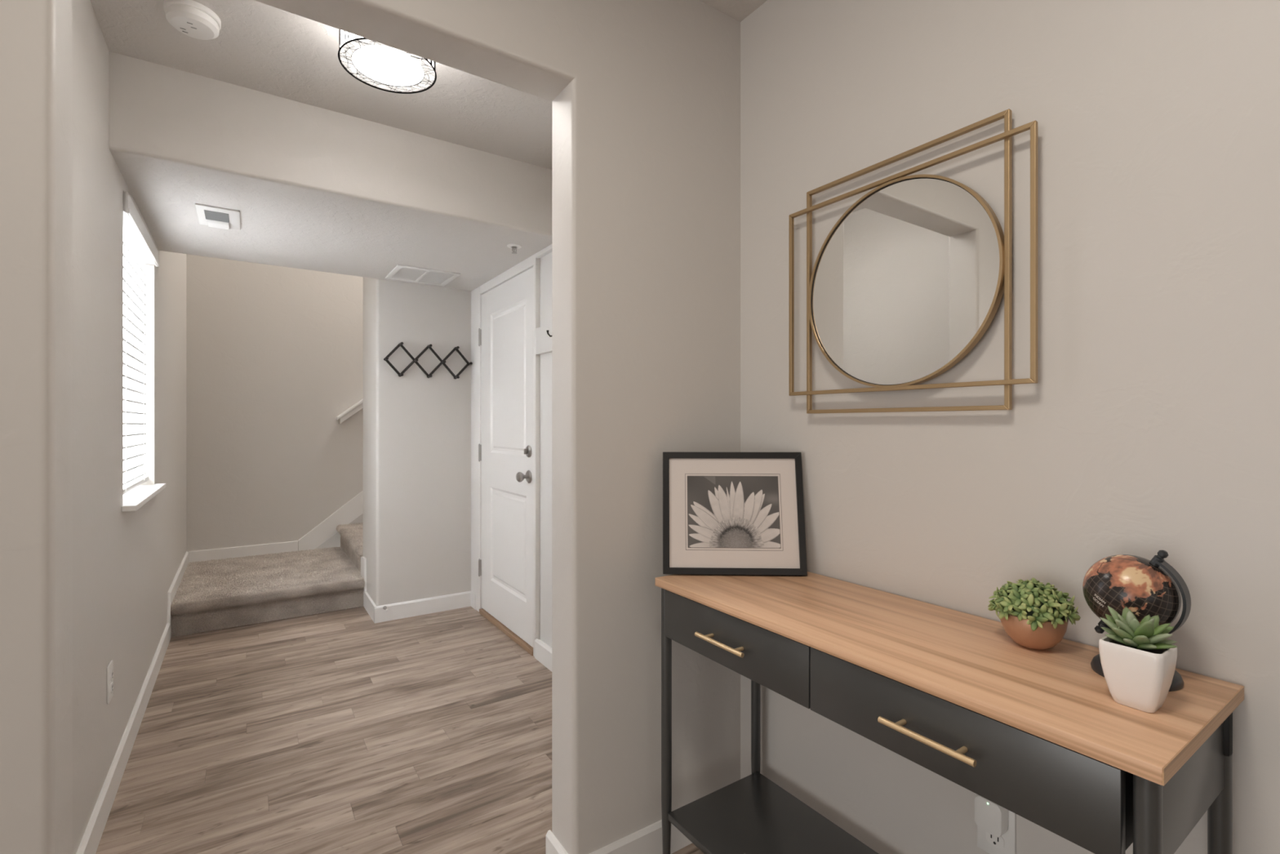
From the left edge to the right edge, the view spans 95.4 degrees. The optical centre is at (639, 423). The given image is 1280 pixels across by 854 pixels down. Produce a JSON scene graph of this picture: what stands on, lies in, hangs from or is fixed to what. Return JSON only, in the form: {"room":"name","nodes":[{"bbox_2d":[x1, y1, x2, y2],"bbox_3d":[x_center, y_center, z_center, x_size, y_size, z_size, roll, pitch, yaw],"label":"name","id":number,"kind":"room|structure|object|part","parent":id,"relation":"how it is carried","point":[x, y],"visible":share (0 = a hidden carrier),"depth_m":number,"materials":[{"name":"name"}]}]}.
{"room":"entryway","nodes":[
{"label":"entryway","id":0,"kind":"room"},
{"bbox_2d":[71,0,186,853],"bbox_3d":[-2.306,-0.950,2.639,0.140,4.300,4.063,0,0,-34],"label":"wall","id":1,"kind":"structure","parent":0,"point":[125,565],"depth_m":1.80,"materials":[{"name":"grey paint"}]},
{"bbox_2d":[106,659,113,703],"bbox_3d":[-1.685,0.820,1.854,0.009,0.116,0.072,0,0,-34],"label":"wall outlet","id":2,"kind":"object","parent":1,"relation":"attached to","point":[110,667],"visible":1,"depth_m":1.84,"materials":[{"name":"white plastic"}]},
{"bbox_2d":[110,669,113,680],"bbox_3d":[-1.683,0.800,1.855,0.005,0.028,0.034,0,0,-34],"label":"receptacle","id":3,"kind":"object","parent":2,"relation":"attached to","point":[111,670],"depth_m":1.85,"materials":[{"name":"white plastic"}]},
{"bbox_2d":[110,681,113,693],"bbox_3d":[-1.683,0.840,1.855,0.005,0.028,0.034,0,0,-34],"label":"receptacle","id":4,"kind":"object","parent":2,"relation":"attached to","point":[111,682],"depth_m":1.85,"materials":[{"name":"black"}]},
{"bbox_2d":[75,551,188,853],"bbox_3d":[-2.215,1.069,2.641,0.013,0.262,3.963,0,0,-34],"label":"baseboard","id":5,"kind":"structure","parent":1,"relation":"attached to","point":[90,842],"depth_m":2.06,"materials":[{"name":"white paint"}]},
{"bbox_2d":[121,244,166,511],"bbox_3d":[-2.117,-0.260,2.400,0.175,1.140,0.932,0,0,-34],"label":"window","id":6,"kind":"structure","parent":1,"relation":"in","point":[133,500],"depth_m":2.53,"materials":[{"name":"white paint"}]},
{"bbox_3d":[-2.165,-0.260,2.359,0.050,1.140,0.855,0,0,-34],"label":"frame","id":7,"kind":"part","parent":6,"relation":"part of","materials":[{"name":"white paint"}]},
{"bbox_2d":[123,191,159,494],"bbox_3d":[-2.093,-0.280,2.408,0.085,1.092,0.863,0,0,-34],"label":"window blind","id":8,"kind":"object","parent":6,"relation":"attached to","point":[137,240],"visible":0.7,"depth_m":2.46,"materials":[{"name":"white plastic"}]},
{"bbox_3d":[-1.954,-0.253,2.215,0.002,1.015,0.002,0,0,-34],"label":"ladder cord","id":9,"kind":"part","parent":8,"relation":"part of","materials":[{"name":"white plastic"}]},
{"bbox_3d":[-2.109,0.256,2.397,0.048,0.020,0.831,0,0,-34],"label":"rail","id":10,"kind":"part","parent":8,"relation":"part of","materials":[{"name":"white plastic"}]},
{"bbox_3d":[-2.217,-0.253,2.605,0.002,1.015,0.002,0,0,-34],"label":"ladder cord","id":11,"kind":"part","parent":8,"relation":"part of","materials":[{"name":"white fabric"}]},
{"bbox_3d":[-2.096,0.299,2.414,0.125,0.022,0.932,0,0,-34],"label":"sill","id":12,"kind":"part","parent":6,"relation":"part of","materials":[{"name":"white paint"}]},
{"bbox_2d":[186,253,363,551],"bbox_3d":[-1.513,-0.950,5.570,4.660,4.300,0.100,0,0,-34],"label":"wall","id":13,"kind":"structure","parent":0,"point":[274,353],"depth_m":4.56,"materials":[{"name":"grey paint"}]},
{"bbox_2d":[188,540,297,562],"bbox_3d":[-3.029,1.019,4.474,0.694,0.162,0.013,0,0,-34],"label":"baseboard","id":14,"kind":"structure","parent":13,"relation":"attached to","point":[282,547],"depth_m":4.46,"materials":[{"name":"white paint"}]},
{"bbox_2d":[298,490,363,551],"bbox_3d":[-1.269,-0.371,5.666,3.549,2.940,0.013,0,0,-34],"label":"trim","id":15,"kind":"structure","parent":13,"relation":"attached to","point":[352,509],"depth_m":4.80,"materials":[{"name":"white paint"}]},
{"bbox_2d":[336,398,363,423],"bbox_3d":[-1.347,-1.115,5.576,2.778,2.228,0.075,0,0,-34],"label":"handrail","id":16,"kind":"object","parent":13,"relation":"attached to","point":[358,406],"visible":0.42,"depth_m":4.84,"materials":[{"name":"white paint"}]},
{"bbox_2d":[90,0,551,169],"bbox_3d":[-0.728,-1.292,1.878,1.660,0.215,1.073,0,0,-34],"label":"ceiling","id":17,"kind":"structure","parent":0,"point":[259,46],"depth_m":1.98,"materials":[{"name":"grey paint"}]},
{"bbox_2d":[163,0,221,39],"bbox_3d":[-1.292,-1.162,1.683,0.132,0.047,0.132,0,0,-34],"label":"smoke detector","id":18,"kind":"object","parent":17,"relation":"attached to","point":[191,18],"visible":1,"depth_m":1.66,"materials":[{"name":"white plastic"}]},
{"bbox_2d":[337,29,436,93],"bbox_3d":[-0.742,-1.117,1.720,0.267,0.136,0.267,0,0,-34],"label":"ceiling light","id":19,"kind":"object","parent":17,"relation":"attached to","point":[376,64],"visible":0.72,"depth_m":1.72,"materials":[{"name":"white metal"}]},
{"bbox_2d":[351,44,423,85],"bbox_3d":[-0.742,-1.055,1.720,0.195,0.001,0.195,0,0,-34],"label":"diffuser","id":20,"kind":"object","parent":19,"relation":"attached to","point":[384,64],"depth_m":1.72,"materials":[{"name":"white glass"}]},
{"bbox_2d":[108,51,551,290],"bbox_3d":[-1.391,-1.962,2.857,1.640,2.175,1.330,0,0,-34],"label":"ceiling","id":21,"kind":"structure","parent":0,"point":[312,188],"depth_m":2.34,"materials":[{"name":"grey paint"}]},
{"bbox_2d":[195,203,239,230],"bbox_3d":[-1.779,-0.866,2.462,0.146,0.018,0.272,0,0,-34],"label":"ceiling vent","id":22,"kind":"object","parent":21,"relation":"in","point":[210,215],"visible":1,"depth_m":2.44,"materials":[{"name":"white plastic"}]},
{"bbox_2d":[385,264,460,285],"bbox_3d":[-1.281,-0.871,3.431,0.346,0.008,0.342,0,0,-34],"label":"ceiling vent","id":23,"kind":"object","parent":21,"relation":"in","point":[402,273],"visible":1,"depth_m":3.42,"materials":[{"name":"white plastic"}]},
{"bbox_2d":[506,244,521,253],"bbox_3d":[-0.618,-0.857,2.866,0.072,0.036,0.072,0,0,-34],"label":"sprinkler","id":24,"kind":"object","parent":21,"relation":"attached to","point":[514,246],"visible":1,"depth_m":2.86,"materials":[{"name":"white metal"}]},
{"bbox_2d":[0,0,740,853],"bbox_3d":[-1.990,-0.100,0.317,5.660,2.600,0.137,0,0,-34],"label":"wall","id":25,"kind":"structure","parent":0,"point":[644,95],"depth_m":1.50,"materials":[{"name":"grey paint"}]},
{"bbox_2d":[546,819,692,853],"bbox_3d":[0.031,1.151,1.678,0.588,0.098,0.150,0,0,-34],"label":"baseboard","id":26,"kind":"structure","parent":25,"relation":"attached to","point":[646,840],"depth_m":1.57,"materials":[{"name":"white paint"}]},
{"bbox_2d":[95,606,703,853],"bbox_3d":[-1.189,1.230,-0.866,5.460,0.060,8.700,0,0,-34],"label":"floor","id":27,"kind":"structure","parent":0,"point":[340,731],"depth_m":2.18,"materials":[{"name":"brown wood"}]},
{"bbox_2d":[170,522,364,636],"bbox_3d":[-1.210,0.392,4.948,4.255,1.625,1.254,0,0,-34],"label":"staircase","id":28,"kind":"structure","parent":27,"relation":"on","point":[211,594],"depth_m":3.72,"materials":[{"name":"beige carpet"}]},
{"bbox_2d":[655,571,1244,853],"bbox_3d":[0.466,0.798,1.185,0.400,0.804,1.005,0,0,-34],"label":"console table","id":29,"kind":"object","parent":27,"relation":"on","point":[1041,735],"visible":0.88,"depth_m":0.95,"materials":[{"name":"brown wood"}]},
{"bbox_3d":[0.068,0.808,1.493,0.027,0.783,0.027,0,0,-34],"label":"leg","id":30,"kind":"part","parent":29,"relation":"part of","materials":[{"name":"grey"}]},
{"bbox_3d":[0.180,0.481,1.279,0.032,0.010,0.150,0,0,-34],"label":"handle","id":31,"kind":"part","parent":29,"relation":"part of","materials":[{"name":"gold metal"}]},
{"bbox_2d":[662,452,807,575],"bbox_3d":[0.248,0.236,1.556,0.374,0.319,0.083,0,0,2],"label":"picture frame","id":32,"kind":"object","parent":29,"relation":"on","point":[724,513],"visible":1,"depth_m":1.55,"materials":[{"name":"black"}]},
{"bbox_3d":[0.070,0.236,1.562,0.017,0.322,0.018,0,-12,2],"label":"frame moulding","id":33,"kind":"part","parent":32,"relation":"part of","materials":[{"name":"black wood"}]},
{"bbox_3d":[0.249,0.087,1.587,0.373,0.017,0.018,0,-12,2],"label":"frame moulding","id":34,"kind":"part","parent":32,"relation":"part of","materials":[{"name":"black wood"}]},
{"bbox_2d":[687,475,780,547],"bbox_3d":[0.249,0.234,1.552,0.241,0.188,0.001,0,-12,2],"label":"print","id":35,"kind":"object","parent":32,"relation":"attached to","point":[724,511],"depth_m":1.55},
{"bbox_3d":[0.247,0.386,1.525,0.373,0.017,0.018,0,-12,2],"label":"frame moulding","id":36,"kind":"part","parent":32,"relation":"part of","materials":[{"name":"black wood"}]},
{"bbox_3d":[0.426,0.236,1.550,0.017,0.322,0.018,0,-12,2],"label":"frame moulding","id":37,"kind":"part","parent":32,"relation":"part of","materials":[{"name":"black wood"}]},
{"bbox_3d":[0.197,0.480,1.294,0.016,0.118,0.458,0,0,-34],"label":"drawer","id":38,"kind":"part","parent":29,"relation":"part of","materials":[{"name":"grey wood"}]},
{"bbox_3d":[0.333,0.808,1.673,0.027,0.783,0.027,0,0,-34],"label":"leg","id":39,"kind":"part","parent":29,"relation":"part of","materials":[{"name":"grey metal"}]},
{"bbox_2d":[667,771,878,853],"bbox_3d":[0.463,0.995,1.180,0.318,0.018,0.931,0,0,-34],"label":"shelf","id":40,"kind":"object","parent":29,"relation":"attached to","point":[752,814],"depth_m":1.43,"materials":[{"name":"grey wood"}]},
{"bbox_3d":[0.441,0.481,0.893,0.032,0.010,0.150,0,0,-34],"label":"handle","id":41,"kind":"part","parent":29,"relation":"part of","materials":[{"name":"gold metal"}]},
{"bbox_3d":[0.459,0.480,0.907,0.016,0.118,0.471,0,0,-34],"label":"drawer","id":42,"kind":"part","parent":29,"relation":"part of","materials":[{"name":"grey wood"}]},
{"bbox_2d":[987,577,1080,649],"bbox_3d":[0.700,0.337,1.041,0.138,0.118,0.136,0,0,-34],"label":"plant","id":43,"kind":"object","parent":29,"relation":"on","point":[1036,615],"visible":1,"depth_m":1.00,"materials":[{"name":"green plant"}]},
{"bbox_2d":[1000,613,1068,649],"bbox_3d":[0.701,0.366,1.040,0.104,0.060,0.104,0,0,-34],"label":"bowl","id":44,"kind":"object","parent":29,"relation":"on","point":[1038,631],"depth_m":1.00,"materials":[{"name":"orange ceramic"}]},
{"bbox_2d":[1082,550,1191,691],"bbox_3d":[0.782,0.294,0.922,0.120,0.203,0.130,0,0,-34],"label":"desk globe","id":45,"kind":"object","parent":29,"relation":"on","point":[1153,587],"visible":0.77,"depth_m":0.89,"materials":[{"name":"grey"}]},
{"bbox_3d":[0.759,0.331,0.956,0.013,0.027,0.022,0,0,-34],"label":"pivot knob","id":46,"kind":"part","parent":45,"relation":"part of","materials":[{"name":"grey"}]},
{"bbox_3d":[0.788,0.288,0.911,0.022,0.159,0.105,0,0,-33],"label":"arm","id":47,"kind":"part","parent":45,"relation":"part of","materials":[{"name":"grey metal"}]},
{"bbox_3d":[0.798,0.207,0.896,0.013,0.027,0.022,0,0,-34],"label":"pivot knob","id":48,"kind":"part","parent":45,"relation":"part of","materials":[{"name":"grey"}]},
{"bbox_2d":[1098,605,1177,712],"bbox_3d":[0.704,0.331,0.822,0.085,0.131,0.086,0,0,-34],"label":"succulent pot","id":49,"kind":"object","parent":29,"relation":"on","point":[1138,661],"visible":1,"depth_m":0.81,"materials":[{"name":"white ceramic"}]},
{"bbox_3d":[0.607,0.808,0.697,0.027,0.783,0.027,0,0,-34],"label":"leg","id":50,"kind":"part","parent":29,"relation":"part of","materials":[{"name":"grey metal"}]},
{"bbox_3d":[0.739,0.478,0.786,0.294,0.123,0.014,0,0,-34],"label":"panel","id":51,"kind":"part","parent":29,"relation":"part of","materials":[{"name":"grey wood"}]},
{"bbox_3d":[0.872,0.808,0.876,0.027,0.783,0.027,0,0,-34],"label":"leg","id":52,"kind":"part","parent":29,"relation":"part of","materials":[{"name":"grey"}]},
{"bbox_2d":[363,276,471,605],"bbox_3d":[-0.269,-0.950,4.727,3.545,4.300,0.510,0,0,-34],"label":"wall","id":53,"kind":"structure","parent":0,"point":[417,427],"depth_m":3.68,"materials":[{"name":"grey paint"}]},
{"bbox_2d":[382,605,388,611],"bbox_3d":[-1.530,1.116,3.508,0.022,0.022,0.069,0,0,-34],"label":"door stop","id":54,"kind":"object","parent":53,"relation":"attached to","point":[384,607],"visible":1,"depth_m":3.52,"materials":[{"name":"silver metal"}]},
{"bbox_2d":[360,556,471,622],"bbox_3d":[-1.490,1.041,3.880,0.598,0.318,0.503,0,0,-34],"label":"baseboard","id":55,"kind":"structure","parent":53,"relation":"attached to","point":[396,611],"depth_m":3.67,"materials":[{"name":"white paint"}]},
{"bbox_2d":[383,342,472,378],"bbox_3d":[-1.322,-0.393,3.656,0.526,0.209,0.083,0,0,-34],"label":"coat rack","id":56,"kind":"object","parent":53,"relation":"attached to","point":[415,360],"visible":1,"depth_m":3.65,"materials":[{"name":"brown metal"}]},
{"bbox_2d":[534,638,551,671],"bbox_3d":[-0.154,1.151,2.445,0.033,0.098,1.328,0,0,-34],"label":"baseboard","id":57,"kind":"structure","parent":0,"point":[543,651],"depth_m":2.90,"materials":[{"name":"white paint"}]},
{"bbox_2d":[535,323,551,355],"bbox_3d":[-0.152,-0.423,2.447,0.028,0.134,1.328,0,0,-34],"label":"trim","id":58,"kind":"structure","parent":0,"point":[543,340],"depth_m":2.91,"materials":[{"name":"white paint"}]},
{"bbox_2d":[535,244,551,258],"bbox_3d":[-0.152,-0.864,2.447,0.028,0.023,1.328,0,0,-34],"label":"trim","id":59,"kind":"structure","parent":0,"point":[546,251],"depth_m":2.91,"materials":[{"name":"white paint"}]},
{"bbox_2d":[540,252,551,647],"bbox_3d":[-0.142,0.163,2.453,0.004,2.075,1.328,0,0,-34],"label":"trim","id":60,"kind":"structure","parent":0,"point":[546,260],"depth_m":2.94,"materials":[{"name":"white paint"}]},
{"bbox_2d":[699,0,767,22],"bbox_3d":[-0.362,-1.317,-2.159,5.580,0.165,5.830,0,0,-34],"label":"ceiling","id":61,"kind":"structure","parent":0,"point":[738,10],"depth_m":1.72,"materials":[{"name":"grey paint"}]},
{"bbox_2d":[740,0,1279,853],"bbox_3d":[1.253,-0.075,0.504,0.120,2.650,8.230,0,0,-34],"label":"wall","id":62,"kind":"structure","parent":0,"point":[1149,424],"depth_m":1.11,"materials":[{"name":"grey paint"}]},
{"bbox_2d":[471,591,475,609],"bbox_3d":[-1.087,1.151,3.798,0.005,0.098,0.085,0,0,-34],"label":"baseboard","id":63,"kind":"structure","parent":62,"relation":"attached to","point":[473,594],"depth_m":3.79,"materials":[{"name":"white paint"}]},
{"bbox_2d":[471,286,482,611],"bbox_3d":[-1.054,0.163,3.780,0.028,2.075,0.178,0,0,-34],"label":"trim","id":64,"kind":"structure","parent":62,"relation":"attached to","point":[476,298],"depth_m":3.76,"materials":[{"name":"white paint"}]},
{"bbox_2d":[478,266,533,647],"bbox_3d":[-0.804,0.174,3.356,0.086,1.984,0.841,0,0,-34],"label":"door","id":65,"kind":"structure","parent":62,"relation":"in","point":[505,336],"depth_m":3.33,"materials":[{"name":"white paint"}]},
{"bbox_3d":[-0.616,0.278,3.056,0.060,0.054,0.054,0,0,-34],"label":"knob","id":66,"kind":"part","parent":65,"relation":"part of","materials":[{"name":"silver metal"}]},
{"bbox_2d":[479,608,533,655],"bbox_3d":[-0.775,1.187,3.362,0.034,0.026,0.826,0,0,-34],"label":"threshold","id":67,"kind":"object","parent":62,"relation":"attached to","point":[495,622],"depth_m":3.31,"materials":[{"name":"brown wood"}]},
{"bbox_2d":[480,253,540,294],"bbox_3d":[-0.764,-0.849,3.351,0.028,0.053,0.857,0,0,-34],"label":"trim","id":68,"kind":"structure","parent":62,"relation":"attached to","point":[528,263],"depth_m":3.28,"materials":[{"name":"white paint"}]},
{"bbox_2d":[533,263,540,656],"bbox_3d":[-0.533,0.189,3.009,0.028,2.022,0.031,0,0,-34],"label":"trim","id":69,"kind":"structure","parent":62,"relation":"attached to","point":[536,268],"depth_m":3.00,"materials":[{"name":"white paint"}]},
{"bbox_2d":[788,108,1037,413],"bbox_3d":[0.587,-0.321,1.345,0.039,0.587,0.597,0,0,-34],"label":"wall mirror","id":70,"kind":"object","parent":62,"relation":"attached to","point":[908,281],"visible":1,"depth_m":1.30,"materials":[{"name":"gold metal"}]},
{"bbox_2d":[812,178,999,384],"bbox_3d":[0.581,-0.319,1.336,0.003,0.461,0.461,0,0,-34],"label":"mirror glass","id":71,"kind":"object","parent":70,"relation":"on","point":[905,283],"depth_m":1.31,"materials":[{"name":"white"}]},
{"bbox_2d":[977,794,1015,853],"bbox_3d":[0.719,0.818,1.178,0.009,0.116,0.072,0,0,-34],"label":"wall outlet","id":72,"kind":"object","parent":62,"relation":"attached to","point":[1006,843],"visible":0.34,"depth_m":1.17,"materials":[{"name":"white plastic"}]},
{"bbox_2d":[974,794,1008,836],"bbox_3d":[0.703,0.782,1.168,0.029,0.066,0.052,0,0,-34],"label":"charger","id":73,"kind":"object","parent":72,"relation":"attached to","point":[990,817],"visible":0.88,"depth_m":1.16,"materials":[{"name":"white plastic"}]},
{"bbox_2d":[986,831,1004,848],"bbox_3d":[0.717,0.838,1.176,0.005,0.028,0.034,0,0,-34],"label":"receptacle","id":74,"kind":"object","parent":72,"relation":"attached to","point":[993,842],"depth_m":1.18,"materials":[{"name":"white plastic"}]}
]}

